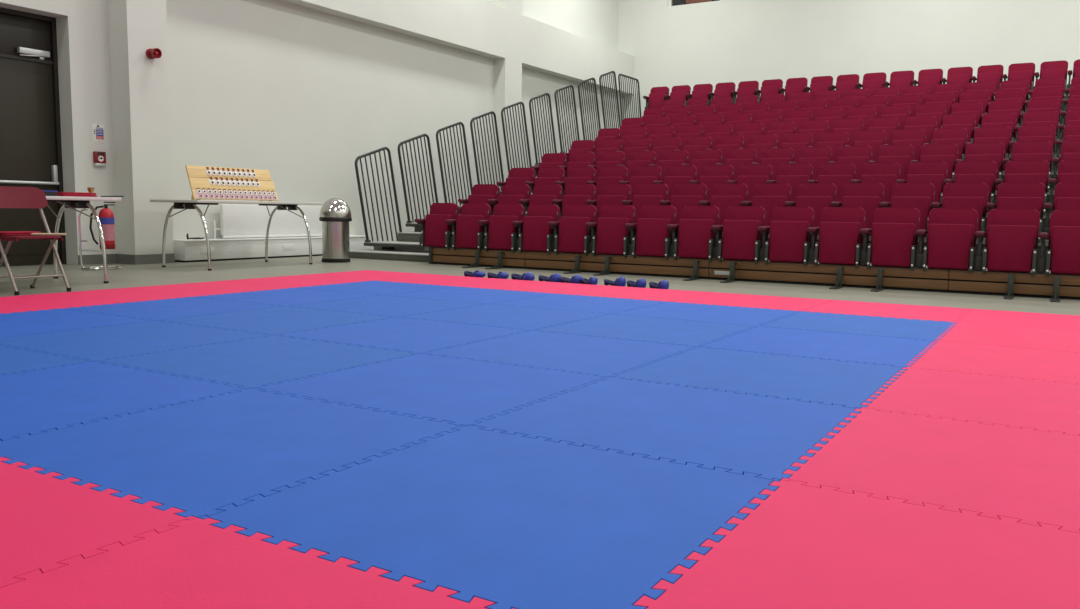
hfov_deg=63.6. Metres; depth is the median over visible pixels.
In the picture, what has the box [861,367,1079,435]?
foam mat
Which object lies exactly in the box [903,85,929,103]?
seat
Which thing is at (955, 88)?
seat
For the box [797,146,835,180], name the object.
seat
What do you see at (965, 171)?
seat
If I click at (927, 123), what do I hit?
seat
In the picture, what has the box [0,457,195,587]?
foam mat
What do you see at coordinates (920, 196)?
seat
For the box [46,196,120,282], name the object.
folding table
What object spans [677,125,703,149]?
seat
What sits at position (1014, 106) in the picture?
seat
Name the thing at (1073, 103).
seat
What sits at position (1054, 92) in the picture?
seat
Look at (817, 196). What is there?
seat
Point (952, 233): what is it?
seat
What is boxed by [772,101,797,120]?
seat
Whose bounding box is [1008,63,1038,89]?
seat
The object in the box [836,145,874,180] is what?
seat
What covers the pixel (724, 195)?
seat
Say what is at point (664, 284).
guard
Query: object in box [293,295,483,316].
foam mat
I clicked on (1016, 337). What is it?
foam mat
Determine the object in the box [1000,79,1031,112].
seat
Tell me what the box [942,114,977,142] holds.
seat
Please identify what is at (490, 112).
guard rail
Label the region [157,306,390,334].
foam mat
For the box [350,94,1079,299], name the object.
stand
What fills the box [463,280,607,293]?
foam mat
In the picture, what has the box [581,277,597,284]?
guard
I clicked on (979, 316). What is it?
foam mat
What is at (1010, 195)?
seat
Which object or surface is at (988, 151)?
seat
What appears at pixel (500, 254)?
seat support leg
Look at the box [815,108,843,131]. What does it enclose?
seat
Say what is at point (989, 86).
seat
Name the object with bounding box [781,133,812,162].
seat
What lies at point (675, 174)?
seat
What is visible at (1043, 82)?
seat
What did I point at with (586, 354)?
foam mat
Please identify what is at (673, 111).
seat
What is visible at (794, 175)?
seat
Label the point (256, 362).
foam mat
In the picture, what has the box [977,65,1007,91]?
seat
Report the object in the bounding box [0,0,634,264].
wall
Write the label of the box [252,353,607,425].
foam mat
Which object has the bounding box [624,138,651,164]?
seat
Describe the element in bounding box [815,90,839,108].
seat
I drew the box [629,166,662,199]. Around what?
seat
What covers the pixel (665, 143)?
seat
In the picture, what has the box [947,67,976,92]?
seat
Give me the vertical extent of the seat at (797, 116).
0.580 m
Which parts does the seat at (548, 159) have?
backrest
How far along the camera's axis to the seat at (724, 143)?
12.69 m
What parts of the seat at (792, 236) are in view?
backrest, armrest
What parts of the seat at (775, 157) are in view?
backrest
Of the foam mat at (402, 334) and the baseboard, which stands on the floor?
the foam mat at (402, 334)
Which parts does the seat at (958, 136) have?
backrest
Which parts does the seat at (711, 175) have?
backrest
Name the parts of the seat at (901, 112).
backrest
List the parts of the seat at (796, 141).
backrest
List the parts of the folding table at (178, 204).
leg, slide rail, leg, leg, slide rail, leg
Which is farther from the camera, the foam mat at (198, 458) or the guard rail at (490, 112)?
the guard rail at (490, 112)
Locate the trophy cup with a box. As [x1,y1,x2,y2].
[87,187,93,192]
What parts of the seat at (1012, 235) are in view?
backrest, armrest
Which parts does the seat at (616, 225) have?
backrest, armrest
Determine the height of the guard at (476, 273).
0.075 m
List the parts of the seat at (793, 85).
backrest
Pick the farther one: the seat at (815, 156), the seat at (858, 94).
the seat at (858, 94)
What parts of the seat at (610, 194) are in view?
backrest, armrest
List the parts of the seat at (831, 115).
backrest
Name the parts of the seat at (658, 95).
backrest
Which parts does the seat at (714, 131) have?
backrest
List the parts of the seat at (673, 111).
backrest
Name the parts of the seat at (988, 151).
backrest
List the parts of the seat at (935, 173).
backrest, armrest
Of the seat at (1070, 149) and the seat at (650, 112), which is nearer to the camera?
the seat at (1070, 149)
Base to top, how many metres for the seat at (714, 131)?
0.580 m
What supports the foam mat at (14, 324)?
on the floor
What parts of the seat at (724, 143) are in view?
backrest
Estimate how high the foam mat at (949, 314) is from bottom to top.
0.012 m
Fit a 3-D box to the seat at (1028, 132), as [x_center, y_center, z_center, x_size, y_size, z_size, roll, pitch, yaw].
[6.114,-1.913,10.675,0.492,0.580,0.328,5,7,31]
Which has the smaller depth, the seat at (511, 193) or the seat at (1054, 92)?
the seat at (511, 193)
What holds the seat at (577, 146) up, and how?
on the stand at (407, 248)
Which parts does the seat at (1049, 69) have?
backrest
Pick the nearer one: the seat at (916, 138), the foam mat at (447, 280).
the foam mat at (447, 280)
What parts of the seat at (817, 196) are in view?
backrest, armrest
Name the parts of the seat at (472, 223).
backrest, armrest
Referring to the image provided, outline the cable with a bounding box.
[186,234,203,239]
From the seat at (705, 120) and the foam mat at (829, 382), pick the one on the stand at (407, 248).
the seat at (705, 120)
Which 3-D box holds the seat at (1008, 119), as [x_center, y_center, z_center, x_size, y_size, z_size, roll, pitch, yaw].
[6.175,-2.286,11.676,0.492,0.580,0.328,5,7,31]
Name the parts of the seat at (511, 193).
backrest, armrest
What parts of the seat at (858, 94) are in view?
backrest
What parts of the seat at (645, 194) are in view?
backrest, armrest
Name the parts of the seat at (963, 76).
backrest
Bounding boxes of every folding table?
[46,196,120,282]
[150,199,321,270]
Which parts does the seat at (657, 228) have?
backrest, armrest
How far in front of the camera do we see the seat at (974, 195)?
8.67 m
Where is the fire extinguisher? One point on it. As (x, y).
(106, 215)
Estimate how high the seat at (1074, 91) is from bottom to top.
0.580 m
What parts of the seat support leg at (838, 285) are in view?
foot plate, post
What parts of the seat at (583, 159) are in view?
backrest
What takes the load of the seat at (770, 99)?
on the stand at (407, 248)
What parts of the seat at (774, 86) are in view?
backrest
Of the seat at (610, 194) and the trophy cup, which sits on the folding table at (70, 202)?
the trophy cup
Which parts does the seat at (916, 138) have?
backrest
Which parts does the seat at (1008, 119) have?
backrest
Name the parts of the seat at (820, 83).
backrest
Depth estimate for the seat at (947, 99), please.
13.69 m
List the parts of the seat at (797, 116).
backrest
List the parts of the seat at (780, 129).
backrest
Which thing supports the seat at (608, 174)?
on the stand at (407, 248)
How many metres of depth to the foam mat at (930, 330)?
5.42 m
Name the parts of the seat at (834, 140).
backrest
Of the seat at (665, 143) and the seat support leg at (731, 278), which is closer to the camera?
the seat support leg at (731, 278)
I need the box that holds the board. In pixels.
[185,165,277,200]
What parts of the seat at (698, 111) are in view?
backrest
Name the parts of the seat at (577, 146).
backrest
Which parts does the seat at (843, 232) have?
backrest, armrest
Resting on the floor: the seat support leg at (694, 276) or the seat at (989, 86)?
the seat support leg at (694, 276)
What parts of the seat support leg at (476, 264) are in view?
post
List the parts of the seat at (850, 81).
backrest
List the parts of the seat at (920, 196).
backrest, armrest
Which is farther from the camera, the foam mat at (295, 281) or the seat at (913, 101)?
the seat at (913, 101)
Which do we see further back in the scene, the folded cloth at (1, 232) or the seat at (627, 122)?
the seat at (627, 122)
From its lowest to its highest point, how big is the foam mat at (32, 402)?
0.012 m
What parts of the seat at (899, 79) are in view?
backrest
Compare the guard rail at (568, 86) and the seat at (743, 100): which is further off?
the guard rail at (568, 86)
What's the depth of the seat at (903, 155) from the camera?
10.67 m
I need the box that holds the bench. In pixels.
[173,235,370,261]
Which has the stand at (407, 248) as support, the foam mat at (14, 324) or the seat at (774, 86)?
the seat at (774, 86)
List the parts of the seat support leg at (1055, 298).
foot plate, post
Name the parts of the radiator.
rail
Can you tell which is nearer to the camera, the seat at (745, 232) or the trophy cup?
the trophy cup
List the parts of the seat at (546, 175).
backrest, armrest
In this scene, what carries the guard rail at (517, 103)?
on the stand at (407, 248)
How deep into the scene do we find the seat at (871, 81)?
16.42 m
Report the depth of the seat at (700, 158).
11.94 m
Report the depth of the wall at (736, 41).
18.52 m
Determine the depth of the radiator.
11.77 m
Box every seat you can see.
[414,203,458,249]
[452,203,490,250]
[458,184,499,214]
[485,203,524,252]
[496,168,535,194]
[498,184,530,215]
[519,204,559,253]
[526,184,562,215]
[530,153,567,177]
[531,167,564,194]
[555,204,596,255]
[560,184,596,216]
[561,140,595,162]
[562,167,595,196]
[565,152,595,177]
[592,205,636,257]
[593,128,620,151]
[595,139,623,165]
[596,152,625,177]
[596,166,628,199]
[596,184,632,221]
[620,117,643,139]
[622,127,647,151]
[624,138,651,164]
[626,151,657,180]
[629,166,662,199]
[632,184,669,222]
[632,205,678,259]
[642,108,664,126]
[643,86,669,108]
[645,116,669,137]
[649,126,674,150]
[653,137,681,164]
[658,150,689,180]
[662,99,683,115]
[663,165,698,200]
[666,107,689,125]
[670,85,691,106]
[670,183,709,223]
[671,115,696,136]
[674,205,722,261]
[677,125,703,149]
[683,136,712,163]
[685,98,707,114]
[690,149,724,180]
[691,105,715,124]
[692,84,713,104]
[698,114,723,135]
[699,165,736,200]
[705,124,733,148]
[710,96,732,113]
[710,183,751,224]
[714,82,736,103]
[714,135,744,163]
[717,104,741,123]
[718,206,769,263]
[725,148,759,180]
[726,112,751,134]
[735,81,760,102]
[735,95,757,112]
[735,122,763,147]
[737,164,775,200]
[744,102,768,122]
[747,134,777,162]
[751,183,794,232]
[754,111,781,133]
[758,79,784,102]
[760,147,796,180]
[761,93,784,110]
[765,206,818,265]
[767,121,795,147]
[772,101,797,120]
[776,163,816,201]
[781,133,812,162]
[784,77,809,100]
[784,110,811,132]
[788,92,811,109]
[795,183,841,234]
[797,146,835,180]
[799,120,828,146]
[800,99,826,119]
[810,76,835,99]
[814,207,871,267]
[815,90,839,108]
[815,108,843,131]
[816,132,849,161]
[817,163,860,206]
[830,98,856,118]
[833,118,863,145]
[836,74,861,98]
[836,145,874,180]
[842,183,889,235]
[843,89,868,106]
[847,107,876,130]
[853,130,887,161]
[861,96,887,117]
[861,162,905,202]
[862,72,889,96]
[867,207,926,270]
[868,117,899,144]
[873,87,898,105]
[877,144,918,179]
[881,105,910,129]
[889,70,917,94]
[890,183,941,239]
[892,95,920,115]
[892,129,927,161]
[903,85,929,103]
[904,115,936,143]
[906,161,953,207]
[915,103,945,128]
[918,69,946,93]
[920,143,962,180]
[922,208,985,272]
[925,93,953,114]
[932,128,970,160]
[934,83,961,102]
[941,182,995,238]
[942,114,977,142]
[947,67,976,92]
[951,102,983,126]
[954,161,1003,211]
[959,91,990,113]
[964,142,1009,189]
[966,81,995,109]
[973,126,1015,170]
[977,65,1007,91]
[981,112,1020,153]
[982,209,1047,275]
[988,100,1023,137]
[994,89,1028,124]
[996,182,1052,242]
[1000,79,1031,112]
[1004,160,1055,214]
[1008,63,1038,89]
[1011,141,1059,191]
[1017,125,1061,171]
[1022,111,1063,154]
[1027,98,1065,138]
[1031,87,1067,124]
[1035,77,1069,112]
[1039,60,1071,93]
[1045,209,1079,276]
[1053,182,1079,210]
[1057,159,1079,183]
[1060,140,1079,160]
[1063,124,1079,141]
[1065,110,1079,125]
[1067,97,1079,111]
[1069,86,1079,98]
[1071,76,1079,87]
[1072,59,1079,77]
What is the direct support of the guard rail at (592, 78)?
on the stand at (407, 248)
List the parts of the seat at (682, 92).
backrest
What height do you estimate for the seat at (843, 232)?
0.580 m
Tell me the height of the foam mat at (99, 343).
0.012 m
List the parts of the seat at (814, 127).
backrest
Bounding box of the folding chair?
[0,186,70,294]
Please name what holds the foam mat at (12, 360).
on the floor
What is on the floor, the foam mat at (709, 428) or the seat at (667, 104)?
the foam mat at (709, 428)
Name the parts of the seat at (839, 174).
backrest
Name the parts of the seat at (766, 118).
backrest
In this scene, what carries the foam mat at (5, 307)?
on the floor
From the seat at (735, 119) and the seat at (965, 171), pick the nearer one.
the seat at (965, 171)
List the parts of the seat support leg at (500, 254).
post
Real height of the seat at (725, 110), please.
0.580 m
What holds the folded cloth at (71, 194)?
on the folding table at (70, 202)
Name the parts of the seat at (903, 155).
backrest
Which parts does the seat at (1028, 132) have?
backrest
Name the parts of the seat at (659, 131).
backrest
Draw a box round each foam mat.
[0,289,185,308]
[0,302,59,313]
[0,309,155,337]
[0,321,267,360]
[0,344,92,375]
[0,361,250,440]
[0,388,465,517]
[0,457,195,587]
[0,518,514,608]
[61,297,278,320]
[96,335,419,387]
[115,281,287,296]
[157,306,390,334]
[196,288,377,305]
[199,426,779,608]
[220,275,372,287]
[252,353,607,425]
[281,317,530,352]
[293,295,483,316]
[298,281,454,294]
[302,270,435,280]
[374,275,515,286]
[387,287,552,303]
[403,304,605,329]
[422,330,696,376]
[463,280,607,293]
[468,377,860,480]
[492,294,667,313]
[534,314,755,346]
[560,286,711,301]
[611,347,906,407]
[615,302,799,325]
[633,480,1079,608]
[673,292,831,310]
[698,326,936,367]
[760,311,956,340]
[782,408,1079,532]
[805,300,972,322]
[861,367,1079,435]
[906,341,1079,383]
[936,322,1079,352]
[958,309,1079,330]
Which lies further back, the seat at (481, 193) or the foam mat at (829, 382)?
the seat at (481, 193)
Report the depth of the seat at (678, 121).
14.96 m
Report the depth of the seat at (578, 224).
9.92 m
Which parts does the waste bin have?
dome lid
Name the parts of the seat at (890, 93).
backrest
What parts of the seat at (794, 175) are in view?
backrest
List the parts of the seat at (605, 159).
backrest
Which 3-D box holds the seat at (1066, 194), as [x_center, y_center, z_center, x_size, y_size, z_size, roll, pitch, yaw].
[5.096,-0.860,8.179,0.492,0.580,0.328,5,7,31]
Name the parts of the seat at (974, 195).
backrest, armrest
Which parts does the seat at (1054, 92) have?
backrest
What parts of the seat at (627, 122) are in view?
backrest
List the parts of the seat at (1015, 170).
backrest, armrest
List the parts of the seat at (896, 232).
backrest, armrest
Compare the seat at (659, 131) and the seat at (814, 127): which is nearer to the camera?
the seat at (814, 127)
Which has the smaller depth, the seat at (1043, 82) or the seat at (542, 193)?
the seat at (542, 193)
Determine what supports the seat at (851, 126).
on the stand at (407, 248)
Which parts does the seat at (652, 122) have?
backrest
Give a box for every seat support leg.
[462,251,481,267]
[485,252,504,268]
[563,255,581,273]
[593,257,611,275]
[683,260,700,280]
[720,262,736,282]
[829,267,843,288]
[870,269,883,291]
[1004,275,1014,299]
[1050,277,1059,301]
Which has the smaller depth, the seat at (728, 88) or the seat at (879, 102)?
the seat at (879, 102)
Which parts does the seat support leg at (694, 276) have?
foot plate, post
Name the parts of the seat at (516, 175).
backrest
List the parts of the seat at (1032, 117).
backrest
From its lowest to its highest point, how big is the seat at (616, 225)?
0.580 m
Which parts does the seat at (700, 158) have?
backrest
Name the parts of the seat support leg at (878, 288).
foot plate, post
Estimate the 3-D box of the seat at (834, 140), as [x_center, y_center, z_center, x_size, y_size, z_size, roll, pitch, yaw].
[4.023,-2.080,11.938,0.492,0.580,0.328,5,7,31]
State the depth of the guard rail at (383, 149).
12.56 m
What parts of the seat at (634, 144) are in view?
backrest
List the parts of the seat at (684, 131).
backrest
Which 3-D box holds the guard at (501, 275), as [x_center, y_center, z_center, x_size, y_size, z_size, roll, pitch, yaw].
[-0.425,-0.297,8.776,0.232,0.075,0.127,3,7,21]
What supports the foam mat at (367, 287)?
on the floor
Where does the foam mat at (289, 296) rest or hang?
on the floor
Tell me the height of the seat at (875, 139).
0.580 m
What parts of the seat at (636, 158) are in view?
backrest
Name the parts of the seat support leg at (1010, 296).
foot plate, post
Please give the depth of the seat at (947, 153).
10.42 m
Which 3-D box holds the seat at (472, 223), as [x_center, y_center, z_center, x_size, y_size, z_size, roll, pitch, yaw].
[-0.820,-0.955,10.714,0.492,0.580,0.328,5,7,31]
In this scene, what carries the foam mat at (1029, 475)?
on the floor
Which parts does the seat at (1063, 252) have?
backrest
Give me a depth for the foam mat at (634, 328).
5.08 m
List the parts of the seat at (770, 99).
backrest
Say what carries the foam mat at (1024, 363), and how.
on the floor
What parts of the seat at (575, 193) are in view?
backrest, armrest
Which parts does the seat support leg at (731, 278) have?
foot plate, post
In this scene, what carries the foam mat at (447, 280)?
on the floor
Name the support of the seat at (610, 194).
on the stand at (407, 248)
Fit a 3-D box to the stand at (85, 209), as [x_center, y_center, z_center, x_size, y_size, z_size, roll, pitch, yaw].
[-4.673,-0.701,9.265,0.344,0.648,0.404,5,7,31]
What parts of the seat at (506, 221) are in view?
backrest, armrest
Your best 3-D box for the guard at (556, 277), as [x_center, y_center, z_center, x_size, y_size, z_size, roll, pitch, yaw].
[0.095,-0.265,8.495,0.248,0.088,0.127,4,7,29]
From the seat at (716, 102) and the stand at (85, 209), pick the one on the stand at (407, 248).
the seat at (716, 102)
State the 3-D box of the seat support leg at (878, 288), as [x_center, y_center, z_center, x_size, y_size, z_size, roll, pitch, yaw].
[3.138,-0.228,8.086,0.070,0.196,0.338,5,7,31]
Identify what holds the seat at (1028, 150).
on the stand at (407, 248)
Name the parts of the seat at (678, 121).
backrest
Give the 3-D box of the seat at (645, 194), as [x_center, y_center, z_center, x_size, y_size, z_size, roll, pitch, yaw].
[1.332,-1.161,10.452,0.492,0.580,0.328,5,7,31]
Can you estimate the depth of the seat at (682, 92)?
18.43 m
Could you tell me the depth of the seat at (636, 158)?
12.46 m
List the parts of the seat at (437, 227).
armrest, backrest, armrest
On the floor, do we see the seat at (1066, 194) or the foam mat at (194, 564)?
the foam mat at (194, 564)
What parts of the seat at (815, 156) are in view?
backrest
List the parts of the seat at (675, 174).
backrest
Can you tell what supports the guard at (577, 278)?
on the floor
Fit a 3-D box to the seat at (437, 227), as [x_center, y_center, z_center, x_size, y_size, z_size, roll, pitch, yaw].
[-1.270,-0.991,10.984,0.560,0.580,0.323,5,7,31]
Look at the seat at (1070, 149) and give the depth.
9.77 m
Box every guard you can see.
[464,270,485,276]
[487,272,508,278]
[511,272,534,280]
[538,273,560,281]
[560,275,581,283]
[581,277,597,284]
[604,276,625,285]
[626,278,645,287]
[649,280,668,288]
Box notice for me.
[92,124,103,142]
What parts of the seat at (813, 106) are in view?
backrest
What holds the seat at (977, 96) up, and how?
on the stand at (407, 248)
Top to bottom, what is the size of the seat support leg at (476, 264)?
0.196 m
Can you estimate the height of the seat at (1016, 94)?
0.580 m
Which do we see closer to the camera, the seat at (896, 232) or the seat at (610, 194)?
the seat at (896, 232)
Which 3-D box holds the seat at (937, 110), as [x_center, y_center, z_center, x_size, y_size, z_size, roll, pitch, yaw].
[5.817,-2.693,12.929,0.492,0.580,0.328,5,7,31]
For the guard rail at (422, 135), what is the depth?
13.28 m
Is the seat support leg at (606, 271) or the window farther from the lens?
the window
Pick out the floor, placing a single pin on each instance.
(129, 275)
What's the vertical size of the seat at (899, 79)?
0.580 m
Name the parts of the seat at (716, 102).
backrest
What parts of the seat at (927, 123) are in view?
backrest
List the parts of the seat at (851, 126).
backrest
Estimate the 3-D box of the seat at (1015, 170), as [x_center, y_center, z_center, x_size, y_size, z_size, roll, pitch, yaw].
[5.157,-1.233,9.179,0.492,0.580,0.328,5,7,31]
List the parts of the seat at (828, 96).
backrest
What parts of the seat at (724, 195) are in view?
backrest, armrest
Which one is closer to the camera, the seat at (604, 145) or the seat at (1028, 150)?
the seat at (1028, 150)
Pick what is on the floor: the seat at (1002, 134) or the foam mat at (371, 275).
the foam mat at (371, 275)
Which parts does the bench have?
socket plate, socket plate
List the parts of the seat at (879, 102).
backrest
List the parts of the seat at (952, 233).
backrest, armrest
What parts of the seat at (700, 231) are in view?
backrest, armrest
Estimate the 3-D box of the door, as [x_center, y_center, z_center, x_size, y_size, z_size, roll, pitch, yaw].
[-5.903,-1.757,9.120,0.147,2.748,1.772,5,7,31]
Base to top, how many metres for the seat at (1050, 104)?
0.580 m
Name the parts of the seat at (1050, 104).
backrest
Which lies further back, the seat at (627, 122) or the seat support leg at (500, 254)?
the seat at (627, 122)
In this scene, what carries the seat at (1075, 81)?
on the stand at (407, 248)
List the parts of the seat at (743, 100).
backrest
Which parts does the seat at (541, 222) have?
backrest, armrest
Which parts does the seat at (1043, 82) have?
backrest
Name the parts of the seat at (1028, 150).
backrest, armrest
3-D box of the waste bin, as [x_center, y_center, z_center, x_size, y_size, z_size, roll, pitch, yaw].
[-2.605,-0.951,11.105,0.405,0.815,0.405,4,7,27]
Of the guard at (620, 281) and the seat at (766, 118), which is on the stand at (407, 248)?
the seat at (766, 118)
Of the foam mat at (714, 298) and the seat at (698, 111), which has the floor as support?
the foam mat at (714, 298)
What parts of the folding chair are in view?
leg, leg, backrest, seat, leg, leg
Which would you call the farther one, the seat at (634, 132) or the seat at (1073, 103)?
the seat at (634, 132)
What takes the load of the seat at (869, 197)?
on the stand at (407, 248)
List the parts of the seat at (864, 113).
backrest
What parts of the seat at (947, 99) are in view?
backrest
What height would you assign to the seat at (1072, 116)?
0.580 m
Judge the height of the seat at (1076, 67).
0.580 m
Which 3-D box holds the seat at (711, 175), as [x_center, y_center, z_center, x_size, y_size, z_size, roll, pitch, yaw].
[2.229,-1.468,10.947,0.492,0.580,0.328,5,7,31]
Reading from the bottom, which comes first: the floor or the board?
the floor
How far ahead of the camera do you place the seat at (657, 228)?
9.42 m
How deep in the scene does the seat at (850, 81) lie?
16.68 m
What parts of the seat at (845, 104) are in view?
backrest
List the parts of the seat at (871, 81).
backrest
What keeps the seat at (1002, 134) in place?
on the stand at (407, 248)
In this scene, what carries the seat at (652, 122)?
on the stand at (407, 248)
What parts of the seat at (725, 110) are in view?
backrest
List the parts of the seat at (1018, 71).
backrest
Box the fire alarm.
[146,48,161,58]
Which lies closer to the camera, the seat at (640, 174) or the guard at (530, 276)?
the guard at (530, 276)
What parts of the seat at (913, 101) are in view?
backrest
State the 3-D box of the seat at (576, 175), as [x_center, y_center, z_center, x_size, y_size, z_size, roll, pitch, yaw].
[0.556,-1.601,11.957,0.492,0.580,0.328,5,7,31]
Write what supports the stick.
on the folding chair
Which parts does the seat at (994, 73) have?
backrest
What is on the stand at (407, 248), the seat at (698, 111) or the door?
the seat at (698, 111)
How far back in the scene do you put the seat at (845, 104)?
14.44 m
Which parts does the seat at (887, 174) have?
backrest, armrest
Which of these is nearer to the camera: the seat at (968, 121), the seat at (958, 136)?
the seat at (958, 136)
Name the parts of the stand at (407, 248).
post, socket plate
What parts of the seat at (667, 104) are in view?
backrest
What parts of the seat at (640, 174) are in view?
backrest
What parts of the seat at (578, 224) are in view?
backrest, armrest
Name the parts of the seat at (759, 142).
backrest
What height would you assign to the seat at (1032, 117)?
0.580 m
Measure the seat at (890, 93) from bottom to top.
0.580 m
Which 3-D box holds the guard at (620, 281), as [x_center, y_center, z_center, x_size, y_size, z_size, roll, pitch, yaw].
[0.698,-0.220,8.131,0.213,0.094,0.127,3,7,20]
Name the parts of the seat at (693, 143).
backrest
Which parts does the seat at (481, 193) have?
armrest, backrest, armrest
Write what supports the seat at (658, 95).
on the stand at (407, 248)
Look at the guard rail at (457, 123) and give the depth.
14.05 m
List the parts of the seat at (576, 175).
backrest, armrest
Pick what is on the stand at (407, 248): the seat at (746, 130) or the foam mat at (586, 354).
the seat at (746, 130)
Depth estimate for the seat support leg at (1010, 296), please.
7.59 m
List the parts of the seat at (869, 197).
backrest, armrest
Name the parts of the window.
panel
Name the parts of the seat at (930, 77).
backrest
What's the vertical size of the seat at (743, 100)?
0.580 m
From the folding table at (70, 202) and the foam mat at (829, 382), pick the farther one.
the folding table at (70, 202)
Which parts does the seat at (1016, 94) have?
backrest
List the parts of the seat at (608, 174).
backrest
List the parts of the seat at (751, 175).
backrest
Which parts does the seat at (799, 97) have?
backrest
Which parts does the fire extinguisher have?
valve handle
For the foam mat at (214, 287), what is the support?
on the floor
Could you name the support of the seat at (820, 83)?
on the stand at (407, 248)
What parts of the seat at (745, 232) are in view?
backrest, armrest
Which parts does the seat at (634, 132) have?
backrest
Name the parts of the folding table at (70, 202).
leg, slide rail, leg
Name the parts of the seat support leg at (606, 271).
foot plate, post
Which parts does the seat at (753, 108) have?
backrest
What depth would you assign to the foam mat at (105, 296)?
6.32 m
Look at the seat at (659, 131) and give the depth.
14.21 m
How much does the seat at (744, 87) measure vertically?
0.580 m
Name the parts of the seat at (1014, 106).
backrest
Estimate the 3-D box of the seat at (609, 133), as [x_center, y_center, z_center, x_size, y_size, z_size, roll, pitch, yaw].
[1.124,-2.690,14.723,0.560,0.580,0.323,5,7,31]
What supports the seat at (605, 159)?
on the stand at (407, 248)
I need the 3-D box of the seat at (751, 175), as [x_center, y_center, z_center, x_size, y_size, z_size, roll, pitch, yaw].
[2.647,-1.434,10.694,0.492,0.580,0.328,5,7,31]
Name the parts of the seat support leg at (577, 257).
foot plate, post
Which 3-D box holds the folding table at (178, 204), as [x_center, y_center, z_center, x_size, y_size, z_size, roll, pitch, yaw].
[-3.482,-0.829,10.153,0.820,0.752,1.790,5,7,31]
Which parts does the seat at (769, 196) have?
backrest, armrest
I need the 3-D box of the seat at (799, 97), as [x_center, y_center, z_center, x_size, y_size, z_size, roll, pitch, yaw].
[4.684,-3.540,15.687,0.492,0.580,0.328,5,7,31]
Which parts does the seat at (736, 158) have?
backrest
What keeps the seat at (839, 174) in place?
on the stand at (407, 248)
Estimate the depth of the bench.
11.42 m
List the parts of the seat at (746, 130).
backrest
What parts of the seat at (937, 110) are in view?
backrest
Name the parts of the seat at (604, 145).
backrest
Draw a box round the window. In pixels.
[668,0,721,6]
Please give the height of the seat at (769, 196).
0.580 m
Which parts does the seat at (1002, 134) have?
backrest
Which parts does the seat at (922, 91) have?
backrest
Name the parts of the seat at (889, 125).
backrest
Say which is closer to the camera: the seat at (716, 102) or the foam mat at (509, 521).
the foam mat at (509, 521)
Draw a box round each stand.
[78,208,121,269]
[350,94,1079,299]
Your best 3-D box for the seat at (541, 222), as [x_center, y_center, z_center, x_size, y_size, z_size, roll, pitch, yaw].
[0.017,-0.888,10.209,0.492,0.580,0.328,5,7,31]
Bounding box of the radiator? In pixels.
[214,204,321,238]
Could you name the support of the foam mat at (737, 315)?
on the floor
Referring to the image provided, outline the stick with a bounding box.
[30,233,65,234]
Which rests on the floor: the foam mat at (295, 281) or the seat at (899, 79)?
the foam mat at (295, 281)
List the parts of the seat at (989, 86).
backrest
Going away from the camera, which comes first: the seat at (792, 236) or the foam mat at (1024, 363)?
the foam mat at (1024, 363)
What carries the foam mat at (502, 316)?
on the floor
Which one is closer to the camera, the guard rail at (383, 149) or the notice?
the notice
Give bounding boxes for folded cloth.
[0,231,40,234]
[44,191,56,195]
[56,192,96,196]
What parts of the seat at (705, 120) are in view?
backrest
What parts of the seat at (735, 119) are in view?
backrest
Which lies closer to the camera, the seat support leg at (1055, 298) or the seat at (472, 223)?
the seat support leg at (1055, 298)
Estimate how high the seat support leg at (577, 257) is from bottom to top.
0.196 m
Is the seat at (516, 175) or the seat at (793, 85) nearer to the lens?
the seat at (516, 175)
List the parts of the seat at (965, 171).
backrest, armrest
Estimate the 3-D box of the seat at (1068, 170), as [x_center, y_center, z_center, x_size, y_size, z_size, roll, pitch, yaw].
[5.575,-1.200,8.927,0.492,0.580,0.328,5,7,31]
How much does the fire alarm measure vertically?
0.120 m
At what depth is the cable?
10.68 m
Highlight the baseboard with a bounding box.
[78,253,174,264]
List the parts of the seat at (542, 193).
backrest, armrest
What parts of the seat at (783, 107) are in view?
backrest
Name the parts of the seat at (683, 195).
backrest, armrest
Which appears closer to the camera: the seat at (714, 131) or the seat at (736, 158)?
the seat at (736, 158)
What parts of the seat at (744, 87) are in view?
backrest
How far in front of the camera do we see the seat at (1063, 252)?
7.45 m
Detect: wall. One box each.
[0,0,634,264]
[617,0,1079,118]
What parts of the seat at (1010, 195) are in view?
backrest, armrest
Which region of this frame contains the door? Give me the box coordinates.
[0,7,66,265]
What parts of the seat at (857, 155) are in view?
backrest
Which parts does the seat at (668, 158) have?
backrest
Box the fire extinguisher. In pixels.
[89,202,114,248]
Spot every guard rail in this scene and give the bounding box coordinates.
[355,147,401,241]
[397,134,437,222]
[436,122,472,205]
[470,111,503,190]
[501,102,531,176]
[529,93,556,164]
[554,85,579,152]
[578,77,600,139]
[599,71,620,128]
[618,74,641,125]
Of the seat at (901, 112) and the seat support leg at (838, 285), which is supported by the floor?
the seat support leg at (838, 285)
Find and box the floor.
[0,256,1079,315]
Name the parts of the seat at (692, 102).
backrest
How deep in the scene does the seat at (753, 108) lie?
15.20 m
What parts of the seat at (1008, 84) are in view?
backrest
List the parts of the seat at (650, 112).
backrest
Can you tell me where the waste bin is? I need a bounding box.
[319,198,351,262]
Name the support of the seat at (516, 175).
on the stand at (407, 248)
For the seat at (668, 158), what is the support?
on the stand at (407, 248)
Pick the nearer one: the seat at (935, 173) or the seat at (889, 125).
the seat at (935, 173)
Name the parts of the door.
over panel, closer arm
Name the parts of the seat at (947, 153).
backrest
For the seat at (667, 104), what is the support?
on the stand at (407, 248)
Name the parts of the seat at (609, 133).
backrest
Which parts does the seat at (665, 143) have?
backrest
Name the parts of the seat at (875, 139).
backrest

